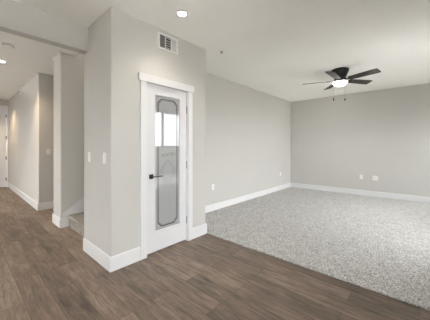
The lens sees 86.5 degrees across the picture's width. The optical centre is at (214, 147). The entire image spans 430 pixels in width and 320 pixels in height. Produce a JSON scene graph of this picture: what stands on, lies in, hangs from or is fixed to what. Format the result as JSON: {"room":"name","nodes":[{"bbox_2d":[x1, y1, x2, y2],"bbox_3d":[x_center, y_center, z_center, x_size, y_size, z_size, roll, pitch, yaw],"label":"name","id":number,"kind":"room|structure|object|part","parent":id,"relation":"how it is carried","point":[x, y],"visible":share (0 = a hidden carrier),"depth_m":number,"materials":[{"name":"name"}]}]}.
{"room":"empty living room","nodes":[
{"label":"empty living room","id":0,"kind":"room"},
{"bbox_2d":[0,99,8,182],"bbox_3d":[-7.345,-0.216,6.699,0.140,3.000,6.600,0,0,42],"label":"wall","id":1,"kind":"structure","parent":0,"point":[2,102],"depth_m":7.37,"materials":[{"name":"paint"}]},
{"bbox_2d":[0,109,6,186],"bbox_3d":[-6.976,0.024,6.987,0.129,2.480,0.921,0,0,42],"label":"door","id":2,"kind":"structure","parent":1,"relation":"in","point":[3,115],"depth_m":7.29,"materials":[{"name":"white paint"}]},
{"bbox_2d":[0,105,7,186],"bbox_3d":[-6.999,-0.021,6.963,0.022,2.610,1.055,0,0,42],"label":"trim","id":3,"kind":"structure","parent":1,"relation":"attached to","point":[1,106],"depth_m":7.34,"materials":[{"name":"white paint"}]},
{"bbox_2d":[9,72,53,202],"bbox_3d":[-4.334,-0.191,6.871,4.120,2.950,2.330,0,0,42],"label":"wall","id":4,"kind":"structure","parent":0,"point":[31,113],"depth_m":4.94,"materials":[{"name":"paint"}]},
{"bbox_2d":[8,183,53,210],"bbox_3d":[-4.333,1.208,6.861,4.134,0.152,2.344,0,0,42],"label":"baseboard","id":5,"kind":"structure","parent":4,"relation":"attached to","point":[45,205],"depth_m":4.88,"materials":[{"name":"white paint"}]},
{"bbox_2d":[0,31,77,99],"bbox_3d":[-4.776,-1.591,4.403,6.750,0.150,6.600,0,0,42],"label":"ceiling","id":6,"kind":"structure","parent":0,"point":[29,57],"depth_m":4.00,"materials":[{"name":"paint"}]},
{"bbox_2d":[1,42,14,47],"bbox_3d":[-3.035,-1.495,3.357,0.156,0.042,0.156,0,0,42],"label":"smoke detector","id":7,"kind":"object","parent":6,"relation":"attached to","point":[5,44],"visible":1,"depth_m":3.32,"materials":[{"name":"white plastic"}]},
{"bbox_2d":[54,52,83,217],"bbox_3d":[-1.842,-1.366,4.649,0.418,5.300,2.323,0,0,42],"label":"wall","id":8,"kind":"structure","parent":0,"point":[68,69],"depth_m":3.77,"materials":[{"name":"paint"}]},
{"bbox_2d":[52,213,65,227],"bbox_3d":[-1.847,1.208,4.643,0.446,0.152,2.337,0,0,42],"label":"baseboard","id":9,"kind":"structure","parent":8,"relation":"attached to","point":[60,222],"depth_m":3.68,"materials":[{"name":"white paint"}]},
{"bbox_2d":[84,7,204,256],"bbox_3d":[-0.890,-0.086,3.140,0.758,2.740,1.407,0,0,42],"label":"wall","id":10,"kind":"structure","parent":0,"point":[121,45],"depth_m":2.57,"materials":[{"name":"paint"}]},
{"bbox_2d":[88,152,90,161],"bbox_3d":[-1.510,0.118,2.744,0.072,0.117,0.011,0,0,42],"label":"light switch","id":11,"kind":"object","parent":10,"relation":"attached to","point":[89,153],"visible":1,"depth_m":2.73,"materials":[{"name":"white plastic"}]},
{"bbox_2d":[103,153,105,163],"bbox_3d":[-1.193,0.118,2.460,0.072,0.117,0.011,0,0,42],"label":"light switch","id":12,"kind":"object","parent":10,"relation":"attached to","point":[104,154],"visible":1,"depth_m":2.45,"materials":[{"name":"white plastic"}]},
{"bbox_2d":[83,238,140,271],"bbox_3d":[-1.248,1.208,2.728,0.772,0.152,0.343,0,0,42],"label":"baseboard","id":13,"kind":"structure","parent":10,"relation":"attached to","point":[113,263],"depth_m":2.50,"materials":[{"name":"white paint"}]},
{"bbox_2d":[138,72,193,259],"bbox_3d":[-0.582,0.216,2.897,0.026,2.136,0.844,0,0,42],"label":"trim","id":14,"kind":"structure","parent":10,"relation":"attached to","point":[144,78],"depth_m":2.65,"materials":[{"name":"white paint"}]},
{"bbox_2d":[147,83,186,253],"bbox_3d":[-0.589,0.253,2.912,0.093,2.023,0.624,0,0,42],"label":"door","id":15,"kind":"structure","parent":10,"relation":"in","point":[166,107],"depth_m":2.90,"materials":[{"name":"white paint"}]},
{"bbox_3d":[-0.605,0.190,2.926,0.006,1.666,0.380,0,0,42],"label":"glass pane","id":16,"kind":"part","parent":15,"relation":"part of","materials":[{"name":"grey glass"}]},
{"bbox_2d":[158,31,177,54],"bbox_3d":[-0.591,-1.312,2.897,0.012,0.201,0.303,0,0,42],"label":"air vent","id":17,"kind":"object","parent":10,"relation":"in","point":[165,42],"visible":1,"depth_m":2.89,"materials":[{"name":"white plastic"}]},
{"bbox_2d":[193,223,206,238],"bbox_3d":[-0.480,1.208,3.539,0.707,0.152,0.295,0,0,42],"label":"baseboard","id":18,"kind":"structure","parent":10,"relation":"attached to","point":[200,230],"depth_m":3.30,"materials":[{"name":"white paint"}]},
{"bbox_2d":[0,187,429,319],"bbox_3d":[-1.800,1.384,4.229,11.700,0.200,10.588,0,0,42],"label":"floor","id":19,"kind":"structure","parent":0,"point":[46,273],"depth_m":2.11,"materials":[{"name":"wood"}]},
{"bbox_2d":[63,197,83,236],"bbox_3d":[-1.273,0.397,4.126,1.126,1.775,2.237,0,0,42],"label":"staircase","id":20,"kind":"structure","parent":19,"relation":"on","point":[74,216],"depth_m":3.68,"materials":[{"name":"carpet"}]},
{"bbox_2d":[205,187,429,310],"bbox_3d":[2.614,1.276,4.076,4.635,0.016,4.654,0,0,42],"label":"floor","id":21,"kind":"structure","parent":19,"relation":"on","point":[380,245],"depth_m":3.29,"materials":[{"name":"grey carpet"}]},
{"bbox_2d":[14,0,429,101],"bbox_3d":[0.730,-1.556,1.968,4.635,0.200,10.308,0,0,42],"label":"ceiling","id":22,"kind":"structure","parent":0,"point":[271,47],"depth_m":3.00,"materials":[{"name":"paint"}]},
{"bbox_2d":[0,0,87,53],"bbox_3d":[-3.000,-1.413,1.236,0.120,0.505,4.245,0,0,42],"label":"beam","id":23,"kind":"structure","parent":22,"relation":"attached to","point":[16,18],"depth_m":2.44,"materials":[{"name":"paint"}]},
{"bbox_2d":[175,10,188,17],"bbox_3d":[-0.359,-1.452,2.491,0.142,0.007,0.142,0,0,42],"label":"recessed light","id":24,"kind":"object","parent":22,"relation":"in","point":[180,13],"visible":1,"depth_m":2.48,"materials":[{"name":"white plastic"}]},
{"bbox_2d":[302,67,380,100],"bbox_3d":[2.322,-1.167,4.269,1.290,0.577,1.233,0,0,42],"label":"ceiling fan","id":25,"kind":"object","parent":22,"relation":"hanging from","point":[339,75],"visible":1,"depth_m":4.20,"materials":[{"name":"black metal"}]},
{"bbox_3d":[2.075,-1.258,3.997,0.150,0.042,0.495,0,0,42],"label":"blade","id":26,"kind":"part","parent":25,"relation":"part of","materials":[{"name":"brown wood"}]},
{"bbox_3d":[2.353,-1.185,4.301,0.252,0.082,0.252,0,0,42],"label":"lamp shade","id":27,"kind":"part","parent":25,"relation":"part of","materials":[{"name":"white glass"}]},
{"bbox_3d":[2.757,-1.258,4.384,0.495,0.042,0.150,0,0,-12],"label":"blade","id":28,"kind":"part","parent":25,"relation":"part of","materials":[{"name":"brown wood"}]},
{"bbox_3d":[2.557,-1.258,3.943,0.150,0.042,0.495,0,0,-30],"label":"blade","id":29,"kind":"part","parent":25,"relation":"part of","materials":[{"name":"brown wood"}]},
{"bbox_2d":[205,72,290,205],"bbox_3d":[0.485,-1.366,5.208,0.052,5.300,6.083,0,0,42],"label":"wall","id":30,"kind":"structure","parent":0,"point":[248,130],"depth_m":5.32,"materials":[{"name":"paint"}]},
{"bbox_2d":[205,183,429,212],"bbox_3d":[2.613,1.208,4.075,4.635,0.152,4.656,0,0,42],"label":"baseboard","id":31,"kind":"structure","parent":30,"relation":"attached to","point":[222,204],"depth_m":5.76,"materials":[{"name":"white paint"}]},
{"bbox_2d":[291,83,429,196],"bbox_3d":[4.263,-0.186,5.817,4.775,2.940,0.140,0,0,42],"label":"wall","id":32,"kind":"structure","parent":0,"point":[384,134],"depth_m":5.99,"materials":[{"name":"paint"}]}
]}

